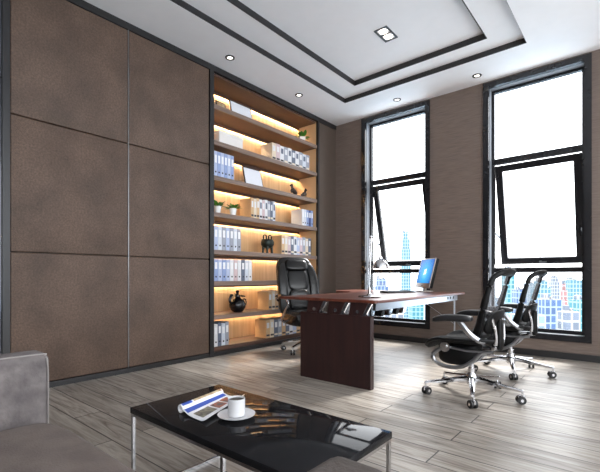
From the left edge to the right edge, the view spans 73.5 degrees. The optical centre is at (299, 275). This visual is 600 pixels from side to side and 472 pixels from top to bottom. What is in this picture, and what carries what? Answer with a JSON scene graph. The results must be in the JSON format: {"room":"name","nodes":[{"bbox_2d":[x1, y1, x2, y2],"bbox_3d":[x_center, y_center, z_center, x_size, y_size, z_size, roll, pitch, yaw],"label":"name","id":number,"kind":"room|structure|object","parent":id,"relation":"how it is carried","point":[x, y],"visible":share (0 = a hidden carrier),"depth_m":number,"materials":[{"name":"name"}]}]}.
{"room":"office","nodes":[
{"label":"office","id":0,"kind":"room"},
{"bbox_2d":[10,123,335,311],"bbox_3d":[-2.494,-0.765,3.454,0.595,3.430,8.870,0,0,40],"label":"wall","id":1,"kind":"structure","parent":0,"point":[327,135],"depth_m":6.48,"materials":[{"name":"paint"}]},
{"bbox_2d":[0,0,1,353],"bbox_3d":[-3.736,-0.765,1.528,0.033,3.428,4.285,0,0,40],"label":"trim","id":2,"kind":"structure","parent":1,"relation":"attached to","point":[0,0],"depth_m":3.16,"materials":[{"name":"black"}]},
{"bbox_2d":[2,0,9,353],"bbox_3d":[-2.332,-0.765,3.183,0.049,3.428,0.051,0,0,40],"label":"trim","id":3,"kind":"structure","parent":1,"relation":"attached to","point":[5,3],"depth_m":3.16,"materials":[{"name":"metal"}]},
{"bbox_2d":[10,252,127,380],"bbox_3d":[-2.006,0.352,3.576,0.040,1.085,0.965,0,0,40],"label":"wall panel","id":4,"kind":"object","parent":1,"relation":"attached to","point":[72,309],"visible":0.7,"depth_m":3.53,"materials":[{"name":"fabric"}]},
{"bbox_2d":[10,114,127,255],"bbox_3d":[-2.006,-0.744,3.576,0.040,1.096,0.965,0,0,40],"label":"wall panel","id":5,"kind":"object","parent":1,"relation":"attached to","point":[69,188],"visible":0.91,"depth_m":3.50,"materials":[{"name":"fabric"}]},
{"bbox_2d":[10,0,127,143],"bbox_3d":[-2.006,-1.853,3.576,0.040,1.109,0.965,0,0,40],"label":"wall panel","id":6,"kind":"object","parent":1,"relation":"attached to","point":[69,63],"visible":0.92,"depth_m":3.52,"materials":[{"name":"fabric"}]},
{"bbox_2d":[126,30,128,367],"bbox_3d":[-1.693,-0.756,3.948,0.042,3.308,0.005,0,0,40],"label":"trim","id":7,"kind":"structure","parent":1,"relation":"attached to","point":[128,30],"depth_m":3.93,"materials":[{"name":"metal"}]},
{"bbox_2d":[129,257,208,366],"bbox_3d":[-1.380,0.352,4.319,0.040,1.085,0.962,0,0,40],"label":"wall panel","id":8,"kind":"object","parent":1,"relation":"attached to","point":[169,297],"visible":0.98,"depth_m":4.26,"materials":[{"name":"fabric"}]},
{"bbox_2d":[129,145,208,258],"bbox_3d":[-1.380,-0.744,4.319,0.040,1.096,0.962,0,0,40],"label":"wall panel","id":9,"kind":"object","parent":1,"relation":"attached to","point":[169,194],"visible":0.98,"depth_m":4.26,"materials":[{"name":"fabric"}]},
{"bbox_2d":[129,31,208,164],"bbox_3d":[-1.380,-1.853,4.319,0.040,1.109,0.962,0,0,40],"label":"wall panel","id":10,"kind":"object","parent":1,"relation":"attached to","point":[169,91],"visible":0.99,"depth_m":4.26,"materials":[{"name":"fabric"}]},
{"bbox_2d":[49,336,299,387],"bbox_3d":[-0.893,0.924,4.901,0.036,0.049,4.533,0,0,40],"label":"baseboard","id":11,"kind":"structure","parent":1,"relation":"attached to","point":[55,383],"depth_m":4.15,"materials":[{"name":"metal"}]},
{"bbox_2d":[66,0,335,129],"bbox_3d":[-0.883,-2.446,4.911,0.042,0.067,4.562,0,0,40],"label":"trim","id":12,"kind":"structure","parent":1,"relation":"attached to","point":[83,4],"depth_m":4.52,"materials":[{"name":"metal"}]},
{"bbox_2d":[49,338,599,471],"bbox_3d":[-0.105,1.010,1.474,6.800,0.120,9.320,0,0,40],"label":"floor","id":13,"kind":"structure","parent":0,"point":[557,429],"depth_m":2.93,"materials":[{"name":"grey wood"}]},
{"bbox_2d":[0,350,381,471],"bbox_3d":[-0.772,0.540,0.725,1.565,0.820,1.015,0,0,40],"label":"sofa","id":14,"kind":"object","parent":13,"relation":"on","point":[28,442],"visible":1,"depth_m":1.32,"materials":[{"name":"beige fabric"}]},
{"bbox_2d":[0,424,135,471],"bbox_3d":[-0.710,0.615,0.794,1.304,0.180,0.830,0,0,40],"label":"seat cushion","id":15,"kind":"object","parent":14,"relation":"on","point":[23,447],"depth_m":1.20,"materials":[{"name":"beige fabric"}]},
{"bbox_2d":[130,385,391,471],"bbox_3d":[-0.200,0.760,1.610,1.000,0.380,0.485,0,0,40],"label":"coffee table","id":16,"kind":"object","parent":13,"relation":"on","point":[280,436],"visible":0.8,"depth_m":1.47,"materials":[{"name":"black glass"}]},
{"bbox_2d":[178,389,244,420],"bbox_3d":[-0.396,0.550,1.740,0.178,0.036,0.346,0,0,18],"label":"magazine","id":17,"kind":"object","parent":16,"relation":"on","point":[201,408],"visible":0.93,"depth_m":1.72,"materials":[{"name":"white paper"}]},
{"bbox_2d":[184,394,225,412],"bbox_3d":[-0.412,0.554,1.763,0.026,0.008,0.267,0,0,25],"label":"picture","id":18,"kind":"object","parent":17,"relation":"on","point":[205,402],"depth_m":1.75},
{"bbox_2d":[193,406,216,416],"bbox_3d":[-0.391,0.562,1.666,0.063,0.002,0.118,0,0,24],"label":"picture","id":19,"kind":"object","parent":17,"relation":"on","point":[198,411],"depth_m":1.67},
{"bbox_2d":[192,389,221,400],"bbox_3d":[-0.421,0.539,1.812,0.029,0.015,0.189,0,0,28],"label":"picture","id":20,"kind":"object","parent":17,"relation":"on","point":[216,395],"depth_m":1.81},
{"bbox_2d":[210,401,226,407],"bbox_3d":[-0.356,0.562,1.760,0.054,0.002,0.072,0,0,22],"label":"picture","id":21,"kind":"object","parent":17,"relation":"on","point":[213,404],"depth_m":1.76},
{"bbox_2d":[217,408,254,420],"bbox_3d":[-0.256,0.561,1.619,0.151,0.016,0.151,0,0,40],"label":"saucer","id":22,"kind":"object","parent":16,"relation":"on","point":[223,414],"visible":0.7,"depth_m":1.61,"materials":[{"name":"white ceramic"}]},
{"bbox_2d":[228,395,244,417],"bbox_3d":[-0.248,0.526,1.628,0.069,0.071,0.092,0,0,40],"label":"coffee cup","id":23,"kind":"object","parent":22,"relation":"on","point":[236,404],"visible":1,"depth_m":1.59,"materials":[{"name":"white ceramic"}]},
{"bbox_2d":[207,69,318,357],"bbox_3d":[-0.550,-0.730,5.625,0.468,3.360,2.094,0,0,40],"label":"bookcase","id":24,"kind":"object","parent":13,"relation":"on","point":[270,122],"visible":0.53,"depth_m":5.62,"materials":[{"name":"brown wood"}]},
{"bbox_2d":[214,151,216,175],"bbox_3d":[-1.095,-1.346,4.894,0.222,0.310,0.049,0,0,40],"label":"ring binder","id":25,"kind":"object","parent":24,"relation":"on","point":[215,152],"visible":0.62,"depth_m":4.82,"materials":[{"name":"plastic"}]},
{"bbox_2d":[214,226,217,249],"bbox_3d":[-1.091,-0.456,4.897,0.222,0.290,0.058,0,0,40],"label":"ring binder","id":26,"kind":"object","parent":24,"relation":"on","point":[215,227],"visible":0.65,"depth_m":4.83,"materials":[{"name":"plastic"}]},
{"bbox_2d":[214,324,217,346],"bbox_3d":[-1.093,0.714,4.896,0.222,0.270,0.055,0,0,40],"label":"ring binder","id":27,"kind":"object","parent":24,"relation":"on","point":[215,325],"visible":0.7,"depth_m":4.82,"materials":[{"name":"white plastic"}]},
{"bbox_2d":[214,259,217,280],"bbox_3d":[-1.091,-0.072,4.897,0.222,0.270,0.059,0,0,40],"label":"ring binder","id":28,"kind":"object","parent":24,"relation":"on","point":[215,260],"visible":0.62,"depth_m":4.83,"materials":[{"name":"blue plastic"}]},
{"bbox_2d":[214,322,220,345],"bbox_3d":[-1.056,0.707,4.940,0.222,0.285,0.055,0,0,40],"label":"ring binder","id":29,"kind":"object","parent":24,"relation":"on","point":[218,323],"visible":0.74,"depth_m":4.87,"materials":[{"name":"plastic"}]},
{"bbox_2d":[217,152,220,176],"bbox_3d":[-1.061,-1.346,4.933,0.222,0.310,0.049,0,0,40],"label":"ring binder","id":30,"kind":"object","parent":24,"relation":"on","point":[218,153],"visible":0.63,"depth_m":4.87,"materials":[{"name":"blue plastic"}]},
{"bbox_2d":[214,200,223,212],"bbox_3d":[-1.022,-0.845,4.959,0.192,0.176,0.253,0,0,-16],"label":"potted plant","id":31,"kind":"object","parent":24,"relation":"on","point":[217,206],"visible":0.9,"depth_m":4.91,"materials":[{"name":"green plant"}]},
{"bbox_2d":[218,226,221,249],"bbox_3d":[-1.052,-0.456,4.944,0.222,0.290,0.058,0,0,40],"label":"ring binder","id":32,"kind":"object","parent":24,"relation":"on","point":[219,227],"visible":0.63,"depth_m":4.87,"materials":[{"name":"plastic"}]},
{"bbox_2d":[218,259,221,280],"bbox_3d":[-1.052,-0.072,4.945,0.222,0.270,0.059,0,0,40],"label":"ring binder","id":33,"kind":"object","parent":24,"relation":"on","point":[219,260],"visible":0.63,"depth_m":4.87,"materials":[{"name":"plastic"}]},
{"bbox_2d":[214,320,228,344],"bbox_3d":[-0.982,0.707,5.028,0.222,0.285,0.055,0,0,40],"label":"ring binder","id":34,"kind":"object","parent":24,"relation":"on","point":[225,322],"visible":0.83,"depth_m":4.96,"materials":[{"name":"grey plastic"}]},
{"bbox_2d":[221,153,223,176],"bbox_3d":[-1.028,-1.346,4.973,0.222,0.310,0.049,0,0,40],"label":"ring binder","id":35,"kind":"object","parent":24,"relation":"on","point":[222,154],"visible":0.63,"depth_m":4.90,"materials":[{"name":"plastic"}]},
{"bbox_2d":[221,323,224,345],"bbox_3d":[-1.019,0.714,4.984,0.222,0.270,0.055,0,0,40],"label":"ring binder","id":36,"kind":"object","parent":24,"relation":"on","point":[222,324],"visible":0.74,"depth_m":4.90,"materials":[{"name":"plastic"}]},
{"bbox_2d":[222,227,225,249],"bbox_3d":[-1.013,-0.456,4.990,0.222,0.290,0.058,0,0,40],"label":"ring binder","id":37,"kind":"object","parent":24,"relation":"on","point":[223,228],"visible":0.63,"depth_m":4.92,"materials":[{"name":"grey plastic"}]},
{"bbox_2d":[222,259,225,280],"bbox_3d":[-1.012,-0.072,4.992,0.222,0.270,0.059,0,0,40],"label":"ring binder","id":38,"kind":"object","parent":24,"relation":"on","point":[223,260],"visible":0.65,"depth_m":4.92,"materials":[{"name":"blue plastic"}]},
{"bbox_2d":[224,154,226,177],"bbox_3d":[-0.995,-1.346,5.012,0.222,0.310,0.049,0,0,40],"label":"ring binder","id":39,"kind":"object","parent":24,"relation":"on","point":[225,155],"visible":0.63,"depth_m":4.94,"materials":[{"name":"blue plastic"}]},
{"bbox_2d":[226,227,229,250],"bbox_3d":[-0.974,-0.456,5.037,0.222,0.290,0.058,0,0,40],"label":"ring binder","id":40,"kind":"object","parent":24,"relation":"on","point":[227,228],"visible":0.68,"depth_m":4.97,"materials":[{"name":"plastic"}]},
{"bbox_2d":[226,259,229,280],"bbox_3d":[-0.972,-0.072,5.039,0.222,0.270,0.059,0,0,40],"label":"ring binder","id":41,"kind":"object","parent":24,"relation":"on","point":[227,260],"visible":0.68,"depth_m":4.97,"materials":[{"name":"plastic"}]},
{"bbox_2d":[214,130,242,148],"bbox_3d":[-0.963,-1.690,5.113,0.290,0.165,0.390,0,0,40],"label":"storage box","id":42,"kind":"object","parent":24,"relation":"on","point":[219,135],"visible":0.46,"depth_m":4.99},
{"bbox_2d":[227,155,230,178],"bbox_3d":[-0.961,-1.346,5.052,0.222,0.310,0.049,0,0,40],"label":"ring binder","id":43,"kind":"object","parent":24,"relation":"on","point":[228,156],"visible":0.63,"depth_m":4.98,"materials":[{"name":"plastic"}]},
{"bbox_2d":[230,228,232,250],"bbox_3d":[-0.934,-0.456,5.083,0.222,0.290,0.058,0,0,40],"label":"ring binder","id":44,"kind":"object","parent":24,"relation":"on","point":[231,229],"visible":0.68,"depth_m":5.01,"materials":[{"name":"grey plastic"}]},
{"bbox_2d":[230,259,233,280],"bbox_3d":[-0.932,-0.072,5.086,0.222,0.270,0.059,0,0,40],"label":"ring binder","id":45,"kind":"object","parent":24,"relation":"on","point":[231,260],"visible":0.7,"depth_m":5.01,"materials":[{"name":"white plastic"}]},
{"bbox_2d":[231,156,233,179],"bbox_3d":[-0.928,-1.346,5.091,0.222,0.310,0.049,0,0,40],"label":"ring binder","id":46,"kind":"object","parent":24,"relation":"on","point":[232,157],"visible":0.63,"depth_m":5.02,"materials":[{"name":"blue plastic"}]},
{"bbox_2d":[224,203,241,214],"bbox_3d":[-0.879,-0.848,5.142,0.233,0.181,0.242,0,0,-26],"label":"potted plant","id":47,"kind":"object","parent":24,"relation":"on","point":[232,208],"visible":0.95,"depth_m":5.10,"materials":[{"name":"green plant"}]},
{"bbox_2d":[233,228,236,250],"bbox_3d":[-0.895,-0.456,5.130,0.222,0.290,0.058,0,0,40],"label":"ring binder","id":48,"kind":"object","parent":24,"relation":"on","point":[234,229],"visible":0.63,"depth_m":5.05,"materials":[{"name":"plastic"}]},
{"bbox_2d":[234,260,236,280],"bbox_3d":[-0.892,-0.072,5.133,0.222,0.270,0.059,0,0,40],"label":"ring binder","id":49,"kind":"object","parent":24,"relation":"on","point":[235,261],"visible":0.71,"depth_m":5.06,"materials":[{"name":"pink plastic"}]},
{"bbox_2d":[229,290,246,311],"bbox_3d":[-0.811,0.327,5.246,0.225,0.280,0.221,0,0,-6],"label":"teapot","id":50,"kind":"object","parent":24,"relation":"on","point":[237,304],"visible":1,"depth_m":5.17,"materials":[{"name":"black ceramic"}]},
{"bbox_2d":[237,229,240,250],"bbox_3d":[-0.856,-0.456,5.177,0.222,0.290,0.058,0,0,40],"label":"ring binder","id":51,"kind":"object","parent":24,"relation":"on","point":[238,230],"visible":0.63,"depth_m":5.10,"materials":[{"name":"grey plastic"}]},
{"bbox_2d":[237,260,240,280],"bbox_3d":[-0.853,-0.072,5.181,0.222,0.270,0.059,0,0,40],"label":"ring binder","id":52,"kind":"object","parent":24,"relation":"on","point":[238,261],"visible":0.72,"depth_m":5.10,"materials":[{"name":"white plastic"}]},
{"bbox_2d":[229,99,251,118],"bbox_3d":[-0.795,-2.149,5.291,0.132,0.221,0.370,0,0,40],"label":"picture frame","id":53,"kind":"object","parent":24,"relation":"on","point":[236,107],"visible":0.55,"depth_m":5.26,"materials":[{"name":"metal"}]},
{"bbox_2d":[241,260,244,280],"bbox_3d":[-0.813,-0.072,5.228,0.222,0.270,0.059,0,0,40],"label":"ring binder","id":54,"kind":"object","parent":24,"relation":"on","point":[242,261],"visible":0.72,"depth_m":5.16,"materials":[{"name":"plastic"}]},
{"bbox_2d":[245,260,247,280],"bbox_3d":[-0.773,-0.072,5.275,0.222,0.270,0.059,0,0,40],"label":"ring binder","id":55,"kind":"object","parent":24,"relation":"on","point":[246,261],"visible":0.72,"depth_m":5.20,"materials":[{"name":"plastic"}]},
{"bbox_2d":[240,198,253,217],"bbox_3d":[-0.709,-0.892,5.352,0.221,0.270,0.049,0,0,40],"label":"book","id":56,"kind":"object","parent":24,"relation":"on","point":[247,205],"visible":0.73,"depth_m":5.31,"materials":[{"name":"beige cardboard"}]},
{"bbox_2d":[248,260,251,280],"bbox_3d":[-0.733,-0.072,5.322,0.222,0.270,0.059,0,0,40],"label":"ring binder","id":57,"kind":"object","parent":24,"relation":"on","point":[249,261],"visible":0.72,"depth_m":5.25,"materials":[{"name":"white plastic"}]},
{"bbox_2d":[242,166,262,186],"bbox_3d":[-0.657,-1.325,5.455,0.133,0.265,0.330,0,0,40],"label":"picture frame","id":58,"kind":"object","parent":24,"relation":"on","point":[251,176],"visible":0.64,"depth_m":5.42,"materials":[{"name":"metal"}]},
{"bbox_2d":[255,319,269,337],"bbox_3d":[-0.521,0.727,5.575,0.221,0.245,0.078,0,0,40],"label":"book","id":59,"kind":"object","parent":24,"relation":"on","point":[262,326],"visible":1,"depth_m":5.53,"materials":[{"name":"beige paper"}]},
{"bbox_2d":[257,291,271,309],"bbox_3d":[-0.494,0.342,5.607,0.221,0.250,0.065,0,0,40],"label":"book","id":60,"kind":"object","parent":24,"relation":"on","point":[264,299],"visible":0.99,"depth_m":5.56,"materials":[{"name":"beige cardboard"}]},
{"bbox_2d":[264,200,267,219],"bbox_3d":[-0.542,-0.897,5.550,0.221,0.280,0.049,0,0,40],"label":"book","id":61,"kind":"object","parent":24,"relation":"on","point":[266,201],"visible":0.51,"depth_m":5.48,"materials":[{"name":"white paper"}]},
{"bbox_2d":[259,318,273,337],"bbox_3d":[-0.469,0.724,5.636,0.221,0.250,0.078,0,0,40],"label":"book","id":62,"kind":"object","parent":24,"relation":"on","point":[271,320],"visible":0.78,"depth_m":5.57,"materials":[{"name":"beige paper"}]},
{"bbox_2d":[261,234,273,252],"bbox_3d":[-0.457,-0.446,5.652,0.185,0.272,0.185,0,0,40],"label":"vessel","id":63,"kind":"object","parent":24,"relation":"on","point":[266,243],"visible":0.97,"depth_m":5.59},
{"bbox_2d":[261,239,273,247],"bbox_3d":[-0.457,-0.450,5.652,0.185,0.121,0.185,0,0,40],"label":"bowl","id":64,"kind":"object","parent":63,"relation":"on","point":[265,243],"depth_m":5.58,"materials":[{"name":"brown metal"}]},
{"bbox_2d":[261,142,275,158],"bbox_3d":[-0.445,-1.730,5.666,0.221,0.245,0.080,0,0,40],"label":"book","id":65,"kind":"object","parent":24,"relation":"on","point":[268,150],"visible":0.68,"depth_m":5.61,"materials":[{"name":"beige cardboard"}]},
{"bbox_2d":[263,290,274,309],"bbox_3d":[-0.451,0.337,5.659,0.221,0.260,0.065,0,0,40],"label":"book","id":66,"kind":"object","parent":24,"relation":"on","point":[273,292],"visible":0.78,"depth_m":5.59,"materials":[{"name":"beige paper"}]},
{"bbox_2d":[268,318,277,336],"bbox_3d":[-0.418,0.729,5.697,0.221,0.240,0.078,0,0,40],"label":"book","id":67,"kind":"object","parent":24,"relation":"on","point":[275,320],"visible":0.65,"depth_m":5.63,"materials":[{"name":"paper"}]},
{"bbox_2d":[270,317,281,335],"bbox_3d":[-0.367,0.727,5.758,0.221,0.245,0.078,0,0,40],"label":"book","id":68,"kind":"object","parent":24,"relation":"on","point":[279,319],"visible":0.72,"depth_m":5.69,"materials":[{"name":"grey paper"}]},
{"bbox_2d":[276,143,279,160],"bbox_3d":[-0.391,-1.733,5.729,0.221,0.250,0.080,0,0,40],"label":"book","id":69,"kind":"object","parent":24,"relation":"on","point":[277,145],"visible":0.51,"depth_m":5.65,"materials":[{"name":"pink paper"}]},
{"bbox_2d":[272,235,284,253],"bbox_3d":[-0.325,-0.446,5.808,0.221,0.270,0.065,0,0,40],"label":"book","id":70,"kind":"object","parent":24,"relation":"on","point":[279,240],"visible":0.72,"depth_m":5.75,"materials":[{"name":"beige paper"}]},
{"bbox_2d":[271,317,285,335],"bbox_3d":[-0.315,0.724,5.819,0.221,0.250,0.078,0,0,40],"label":"book","id":71,"kind":"object","parent":24,"relation":"on","point":[283,324],"visible":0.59,"depth_m":5.76,"materials":[{"name":"beige paper"}]},
{"bbox_2d":[280,146,283,161],"bbox_3d":[-0.338,-1.728,5.793,0.221,0.240,0.080,0,0,40],"label":"book","id":72,"kind":"object","parent":24,"relation":"on","point":[281,147],"visible":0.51,"depth_m":5.73,"materials":[{"name":"white paper"}]},
{"bbox_2d":[284,147,287,162],"bbox_3d":[-0.284,-1.730,5.856,0.221,0.245,0.080,0,0,40],"label":"book","id":73,"kind":"object","parent":24,"relation":"on","point":[285,148],"visible":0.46,"depth_m":5.78,"materials":[{"name":"grey paper"}]},
{"bbox_2d":[288,148,291,164],"bbox_3d":[-0.231,-1.733,5.919,0.221,0.250,0.080,0,0,40],"label":"book","id":74,"kind":"object","parent":24,"relation":"on","point":[289,149],"visible":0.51,"depth_m":5.84,"materials":[{"name":"white paper"}]},
{"bbox_2d":[295,151,298,166],"bbox_3d":[-0.124,-1.730,6.046,0.221,0.245,0.080,0,0,40],"label":"book","id":75,"kind":"object","parent":24,"relation":"on","point":[296,152],"visible":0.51,"depth_m":5.98,"materials":[{"name":"white paper"}]},
{"bbox_2d":[291,209,303,224],"bbox_3d":[-0.036,-0.884,6.151,0.222,0.255,0.052,0,0,40],"label":"ring binder","id":76,"kind":"object","parent":24,"relation":"on","point":[297,216],"visible":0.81,"depth_m":6.12,"materials":[{"name":"white plastic"}]},
{"bbox_2d":[296,130,308,139],"bbox_3d":[0.038,-2.140,6.198,0.262,0.206,0.230,0,0,-17],"label":"potted plant","id":77,"kind":"object","parent":24,"relation":"on","point":[301,134],"visible":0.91,"depth_m":6.15,"materials":[{"name":"green plant"}]},
{"bbox_2d":[275,257,328,354],"bbox_3d":[0.052,0.347,5.128,0.734,1.204,0.776,0,0,-24],"label":"chair","id":78,"kind":"object","parent":13,"relation":"on","point":[294,275],"visible":0.59,"depth_m":5.24,"materials":[{"name":"black leather"}]},
{"bbox_2d":[288,270,307,289],"bbox_3d":[-0.031,0.050,5.314,0.284,0.280,0.129,0,0,-24],"label":"cushion","id":79,"kind":"object","parent":78,"relation":"on","point":[297,279],"depth_m":5.28,"materials":[{"name":"black leather"}]},
{"bbox_2d":[289,289,309,309],"bbox_3d":[-0.007,0.310,5.261,0.290,0.280,0.096,0,0,-24],"label":"lumbar cushion","id":80,"kind":"object","parent":78,"relation":"on","point":[293,304],"depth_m":5.22,"materials":[{"name":"black leather"}]},
{"bbox_2d":[280,289,464,389],"bbox_3d":[0.712,0.575,4.633,1.620,0.750,2.195,0,0,40],"label":"executive desk","id":81,"kind":"object","parent":13,"relation":"on","point":[337,345],"visible":0.86,"depth_m":3.59,"materials":[{"name":"brown wood"}]},
{"bbox_2d":[358,236,388,297],"bbox_3d":[0.686,-0.091,3.785,0.286,0.579,0.216,0,0,-17],"label":"desk lamp","id":82,"kind":"object","parent":81,"relation":"on","point":[380,263],"visible":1,"depth_m":3.75,"materials":[{"name":"silver metal"}]},
{"bbox_2d":[380,290,414,292],"bbox_3d":[1.176,0.186,4.827,0.440,0.025,0.140,0,0,-30],"label":"keyboard","id":83,"kind":"object","parent":81,"relation":"on","point":[387,291],"visible":0.99,"depth_m":4.78,"materials":[{"name":"black plastic"}]},
{"bbox_2d":[415,258,438,291],"bbox_3d":[1.602,-0.013,5.143,0.179,0.423,0.450,0,0,-5],"label":"computer monitor","id":84,"kind":"object","parent":81,"relation":"on","point":[426,274],"visible":1,"depth_m":5.07,"materials":[{"name":"silver metal"}]},
{"bbox_2d":[422,269,526,408],"bbox_3d":[1.395,0.447,3.188,0.730,1.006,0.759,0,0,40],"label":"office chair","id":85,"kind":"object","parent":13,"relation":"on","point":[462,348],"visible":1,"depth_m":3.08,"materials":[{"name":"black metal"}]},
{"bbox_2d":[473,270,556,379],"bbox_3d":[2.115,0.447,3.966,0.730,1.006,0.759,0,0,42],"label":"office chair","id":86,"kind":"object","parent":13,"relation":"on","point":[529,321],"visible":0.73,"depth_m":3.81,"materials":[{"name":"metal"}]},
{"bbox_2d":[84,0,599,125],"bbox_3d":[-0.105,-2.630,1.474,6.800,0.300,9.320,0,0,40],"label":"ceiling","id":87,"kind":"structure","parent":0,"point":[340,32],"depth_m":4.31,"materials":[{"name":"paint"}]},
{"bbox_2d":[170,0,526,102],"bbox_3d":[-0.735,-2.510,2.338,2.313,0.059,7.028,0,0,40],"label":"trim","id":88,"kind":"structure","parent":87,"relation":"attached to","point":[181,3],"depth_m":4.65,"materials":[{"name":"metal"}]},
{"bbox_2d":[227,0,486,85],"bbox_3d":[-0.720,-2.568,2.355,1.662,0.062,6.473,0,0,40],"label":"trim","id":89,"kind":"structure","parent":87,"relation":"attached to","point":[238,4],"depth_m":4.56,"materials":[{"name":"metal"}]},
{"bbox_2d":[374,25,397,42],"bbox_3d":[0.924,-2.596,4.319,0.150,0.008,0.260,0,0,40],"label":"recessed light","id":90,"kind":"object","parent":87,"relation":"in","point":[382,30],"visible":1,"depth_m":4.31,"materials":[{"name":"metal"}]},
{"bbox_2d":[336,49,599,355],"bbox_3d":[2.806,-0.865,4.932,6.800,3.830,0.220,0,0,40],"label":"wall","id":91,"kind":"structure","parent":0,"point":[456,117],"depth_m":5.44,"materials":[{"name":"brown paint"}]},
{"bbox_2d":[361,100,429,328],"bbox_3d":[1.555,-0.858,6.161,1.100,3.205,0.532,0,0,40],"label":"window","id":92,"kind":"structure","parent":91,"relation":"in","point":[369,189],"depth_m":6.23,"materials":[{"name":"black metal"}]},
{"bbox_2d":[374,333,599,362],"bbox_3d":[2.889,0.912,4.709,5.985,0.074,0.014,0,0,40],"label":"baseboard","id":93,"kind":"structure","parent":91,"relation":"attached to","point":[543,353],"depth_m":4.78,"materials":[{"name":"metal"}]},
{"bbox_2d":[483,52,591,343],"bbox_3d":[2.946,-0.858,4.989,1.131,3.205,0.532,0,0,40],"label":"window","id":94,"kind":"structure","parent":91,"relation":"in","point":[493,179],"depth_m":4.84,"materials":[{"name":"black metal"}]},
{"label":"outside","id":95,"kind":"structure","parent":0,"visible":0},
{"bbox_2d":[388,286,560,319],"bbox_3d":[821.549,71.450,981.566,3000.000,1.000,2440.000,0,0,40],"label":"ground","id":96,"kind":"structure","parent":95,"point":[389,287],"depth_m":2112.70,"materials":[{"name":"white"}]},
{"bbox_2d":[373,275,387,289],"bbox_3d":[53.035,34.343,264.204,8.408,73.214,8.408,0,0,0],"label":"office tower","id":97,"kind":"structure","parent":96,"relation":"on","point":[380,282],"depth_m":261.16,"materials":[{"name":"stone"}]},
{"bbox_2d":[381,313,403,317],"bbox_3d":[42.090,42.406,184.478,8.955,57.089,8.955,0,0,0],"label":"office tower","id":98,"kind":"structure","parent":96,"relation":"on","point":[399,315],"depth_m":180.02,"materials":[{"name":"stone"}]},
{"bbox_2d":[400,229,410,318],"bbox_3d":[111.269,10.139,424.701,9.403,121.622,9.403,0,0,0],"label":"office tower","id":99,"kind":"structure","parent":96,"relation":"on","point":[405,251],"depth_m":420.00,"materials":[{"name":"glass"}]},
{"bbox_2d":[409,305,423,319],"bbox_3d":[88.060,43.312,304.478,8.955,55.276,8.955,0,0,0],"label":"office tower","id":100,"kind":"structure","parent":96,"relation":"on","point":[415,312],"depth_m":300.01,"materials":[{"name":"glass"}]},
{"bbox_2d":[501,265,514,313],"bbox_3d":[157.090,31.228,303.358,6.716,79.443,6.716,0,0,0],"label":"office tower","id":101,"kind":"structure","parent":96,"relation":"on","point":[511,286],"depth_m":300.01,"materials":[{"name":"glass"}]},
{"bbox_2d":[512,286,526,313],"bbox_3d":[132.537,38.479,242.985,5.970,64.943,5.970,0,0,0],"label":"office tower","id":102,"kind":"structure","parent":96,"relation":"on","point":[516,293],"depth_m":241.71,"materials":[{"name":"stone"}]},
{"bbox_2d":[507,309,545,328],"bbox_3d":[81.144,41.298,144.527,9.055,59.304,9.055,0,0,0],"label":"office tower","id":103,"kind":"structure","parent":96,"relation":"on","point":[542,319],"depth_m":140.00,"materials":[{"name":"stone"}]},
{"bbox_2d":[531,278,550,300],"bbox_3d":[182.463,34.915,304.851,9.702,72.069,9.702,0,0,0],"label":"office tower","id":104,"kind":"structure","parent":96,"relation":"on","point":[544,289],"depth_m":300.01,"materials":[{"name":"glass"}]},
{"bbox_2d":[535,294,561,328],"bbox_3d":[107.202,39.385,173.594,7.189,63.130,7.189,0,0,0],"label":"office tower","id":105,"kind":"structure","parent":96,"relation":"on","point":[548,306],"depth_m":169.98,"materials":[{"name":"stone"}]},
{"bbox_2d":[549,275,559,299],"bbox_3d":[267.985,34.169,423.657,7.313,73.562,7.314,0,0,0],"label":"office tower","id":106,"kind":"structure","parent":96,"relation":"on","point":[554,284],"depth_m":420.00,"materials":[{"name":"stone"}]},
{"bbox_2d":[560,280,567,304],"bbox_3d":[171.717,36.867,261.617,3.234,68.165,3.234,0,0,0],"label":"office tower","id":107,"kind":"structure","parent":96,"relation":"on","point":[563,293],"depth_m":260.53,"materials":[{"name":"stone"}]},
{"bbox_2d":[557,305,579,330],"bbox_3d":[101.866,41.046,152.612,5.224,59.807,5.224,0,0,0],"label":"office tower","id":108,"kind":"structure","parent":96,"relation":"on","point":[567,319],"depth_m":150.01,"materials":[{"name":"stone"}]},
{"bbox_2d":[564,277,581,304],"bbox_3d":[220.100,35.860,325.174,10.348,70.179,10.348,0,0,0],"label":"office tower","id":109,"kind":"structure","parent":96,"relation":"on","point":[573,286],"depth_m":319.98,"materials":[{"name":"stone"}]},
{"bbox_2d":[569,295,581,330],"bbox_3d":[141.791,40.291,203.483,6.965,61.318,6.965,0,0,0],"label":"office tower","id":110,"kind":"structure","parent":96,"relation":"on","point":[576,303],"depth_m":201.07,"materials":[{"name":"glass"}]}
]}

